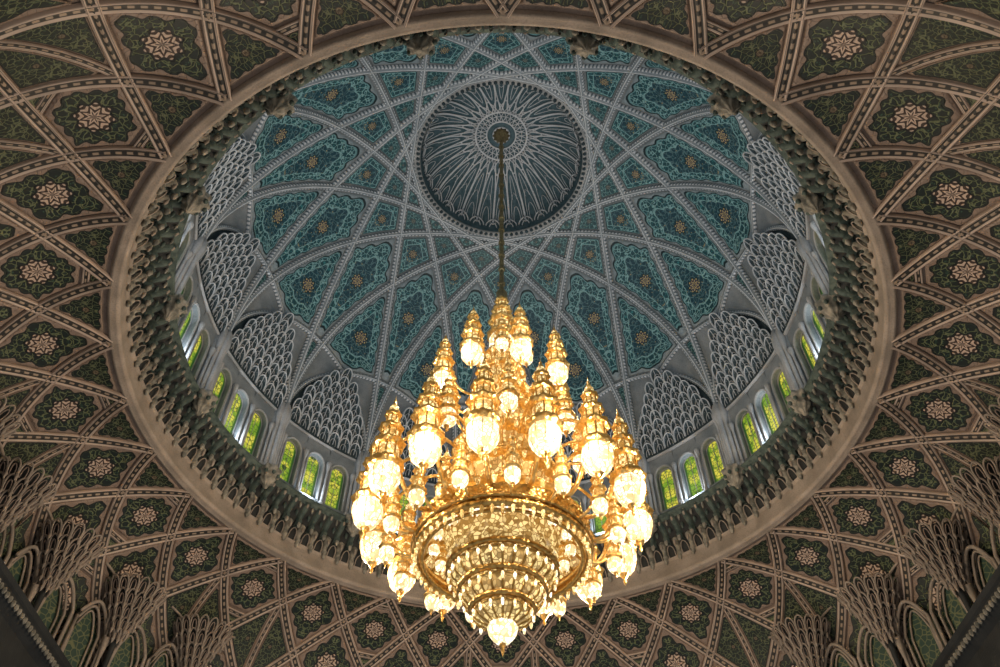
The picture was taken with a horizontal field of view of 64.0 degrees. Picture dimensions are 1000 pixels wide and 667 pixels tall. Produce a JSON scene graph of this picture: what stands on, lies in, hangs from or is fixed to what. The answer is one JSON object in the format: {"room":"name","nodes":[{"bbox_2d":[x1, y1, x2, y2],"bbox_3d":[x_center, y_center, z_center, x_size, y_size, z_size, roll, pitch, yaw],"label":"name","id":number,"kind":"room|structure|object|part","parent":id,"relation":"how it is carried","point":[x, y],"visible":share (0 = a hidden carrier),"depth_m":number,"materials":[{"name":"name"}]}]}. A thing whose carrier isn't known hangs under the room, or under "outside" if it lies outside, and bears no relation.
{"room":"mosque","nodes":[
{"label":"mosque","id":0,"kind":"room"},
{"bbox_2d":[0,557,71,666],"bbox_3d":[-12.890,6.439,18.243,0.700,4.250,18.070,0,-51,0],"label":"wall","id":1,"kind":"structure","parent":0,"point":[25,640],"depth_m":21.29,"materials":[{"name":"stone"}]},
{"bbox_2d":[0,0,999,666],"bbox_3d":[0.060,3.518,21.906,30.740,5.020,30.740,0,-51,0],"label":"ceiling","id":2,"kind":"structure","parent":0,"point":[172,46],"depth_m":21.45,"materials":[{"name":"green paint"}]},
{"bbox_2d":[0,0,999,666],"bbox_3d":[0.060,3.556,21.860,30.698,5.099,30.698,0,-51,0],"label":"ribs","id":3,"kind":"object","parent":2,"relation":"attached to","point":[886,74],"visible":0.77,"depth_m":20.97,"materials":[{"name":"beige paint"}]},
{"bbox_2d":[0,395,999,666],"bbox_3d":[0.060,8.017,22.379,30.067,6.693,13.232,0,-51,0],"label":"muqarnas","id":4,"kind":"object","parent":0,"point":[66,548],"visible":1,"depth_m":24.55,"materials":[{"name":"brown stone"}]},
{"bbox_2d":[159,33,844,536],"bbox_3d":[0.060,-0.283,26.600,21.476,4.500,21.476,13,-52,-11],"label":"wall","id":5,"kind":"structure","parent":0,"point":[176,306],"depth_m":26.29,"materials":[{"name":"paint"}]},
{"bbox_2d":[175,184,204,281],"bbox_3d":[-9.540,-3.436,24.175,0.617,3.100,3.539,18,-53,-14],"label":"window","id":6,"kind":"structure","parent":5,"relation":"in","point":[190,232],"depth_m":25.41,"materials":[{"name":"glass"}]},
{"bbox_2d":[177,261,219,387],"bbox_3d":[-10.327,-0.346,26.678,0.626,3.100,3.556,0,-51,0],"label":"window","id":7,"kind":"structure","parent":5,"relation":"in","point":[198,330],"depth_m":27.31,"materials":[{"name":"glass"}]},
{"bbox_2d":[211,351,276,463],"bbox_3d":[-9.540,2.745,29.180,0.617,3.100,3.539,-18,-53,14],"label":"window","id":8,"kind":"structure","parent":5,"relation":"in","point":[247,416],"depth_m":29.52,"materials":[{"name":"glass"}]},
{"bbox_2d":[276,420,355,514],"bbox_3d":[-7.285,5.362,31.300,0.626,3.100,3.556,-38,-60,26],"label":"window","id":9,"kind":"structure","parent":5,"relation":"in","point":[309,467],"depth_m":31.53,"materials":[{"name":"glass"}]},
{"bbox_2d":[395,477,434,532],"bbox_3d":[-3.917,7.115,32.719,3.539,3.100,0.617,18,-53,-14],"label":"window","id":10,"kind":"structure","parent":5,"relation":"in","point":[430,495],"depth_m":33.50,"materials":[{"name":"glass"}]},
{"bbox_2d":[197,33,805,483],"bbox_3d":[0.060,-5.365,32.875,20.873,12.850,20.873,0,-51,0],"label":"dome","id":11,"kind":"object","parent":5,"relation":"on","point":[352,232],"visible":0.7,"depth_m":34.15,"materials":[{"name":"tile"}]},
{"bbox_3d":[0.060,-7.586,35.619,7.800,0.330,7.800,0,-51,0],"label":"medallion frame","id":12,"kind":"part","parent":11,"relation":"part of","materials":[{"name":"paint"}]},
{"bbox_2d":[351,128,653,655],"bbox_3d":[0.031,-1.118,27.667,7.632,26.110,7.707,-31,-57,23],"label":"chandelier","id":13,"kind":"object","parent":11,"relation":"hanging from","point":[502,537],"visible":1,"depth_m":19.14,"materials":[{"name":"gold metal"}]},
{"bbox_3d":[0.060,-5.179,32.646,0.851,13.260,0.851,0,-51,0],"label":"suspension rod","id":14,"kind":"part","parent":13,"relation":"part of","materials":[{"name":"gold metal"}]},
{"bbox_3d":[0.087,2.740,22.883,7.642,13.819,7.705,0,-51,0],"label":"gold frame","id":15,"kind":"part","parent":13,"relation":"part of","materials":[{"name":"gold metal"}]},
{"bbox_2d":[107,10,897,609],"bbox_3d":[0.060,1.316,24.626,22.497,2.220,22.497,7,-51,-5],"label":"crown molding","id":16,"kind":"structure","parent":5,"relation":"attached to","point":[844,385],"depth_m":23.90,"materials":[{"name":"stone"}]},
{"bbox_2d":[570,474,609,535],"bbox_3d":[4.037,7.115,32.719,3.539,3.100,0.617,-18,-53,14],"label":"window","id":17,"kind":"structure","parent":5,"relation":"in","point":[579,497],"depth_m":33.14,"materials":[{"name":"glass"}]},
{"bbox_2d":[647,420,726,514],"bbox_3d":[7.403,5.361,31.299,3.556,3.100,0.631,-38,-60,26],"label":"window","id":18,"kind":"structure","parent":5,"relation":"in","point":[693,467],"depth_m":31.53,"materials":[{"name":"glass"}]},
{"bbox_2d":[726,350,792,463],"bbox_3d":[9.660,2.745,29.180,0.617,3.100,3.539,18,-53,-14],"label":"window","id":19,"kind":"structure","parent":5,"relation":"in","point":[755,417],"depth_m":29.52,"materials":[{"name":"glass"}]},
{"bbox_2d":[783,261,826,386],"bbox_3d":[10.447,-0.346,26.678,0.626,3.100,3.556,0,-51,0],"label":"window","id":20,"kind":"structure","parent":5,"relation":"in","point":[805,329],"depth_m":27.31,"materials":[{"name":"glass"}]},
{"bbox_2d":[799,183,828,281],"bbox_3d":[9.660,-3.436,24.175,0.617,3.100,3.539,-18,-53,14],"label":"window","id":21,"kind":"structure","parent":5,"relation":"in","point":[813,232],"depth_m":25.41,"materials":[{"name":"glass"}]},
{"bbox_2d":[932,564,999,666],"bbox_3d":[13.010,6.439,18.243,0.700,4.250,18.070,0,-51,0],"label":"wall","id":22,"kind":"structure","parent":0,"point":[975,642],"depth_m":21.44,"materials":[{"name":"stone"}]}
]}

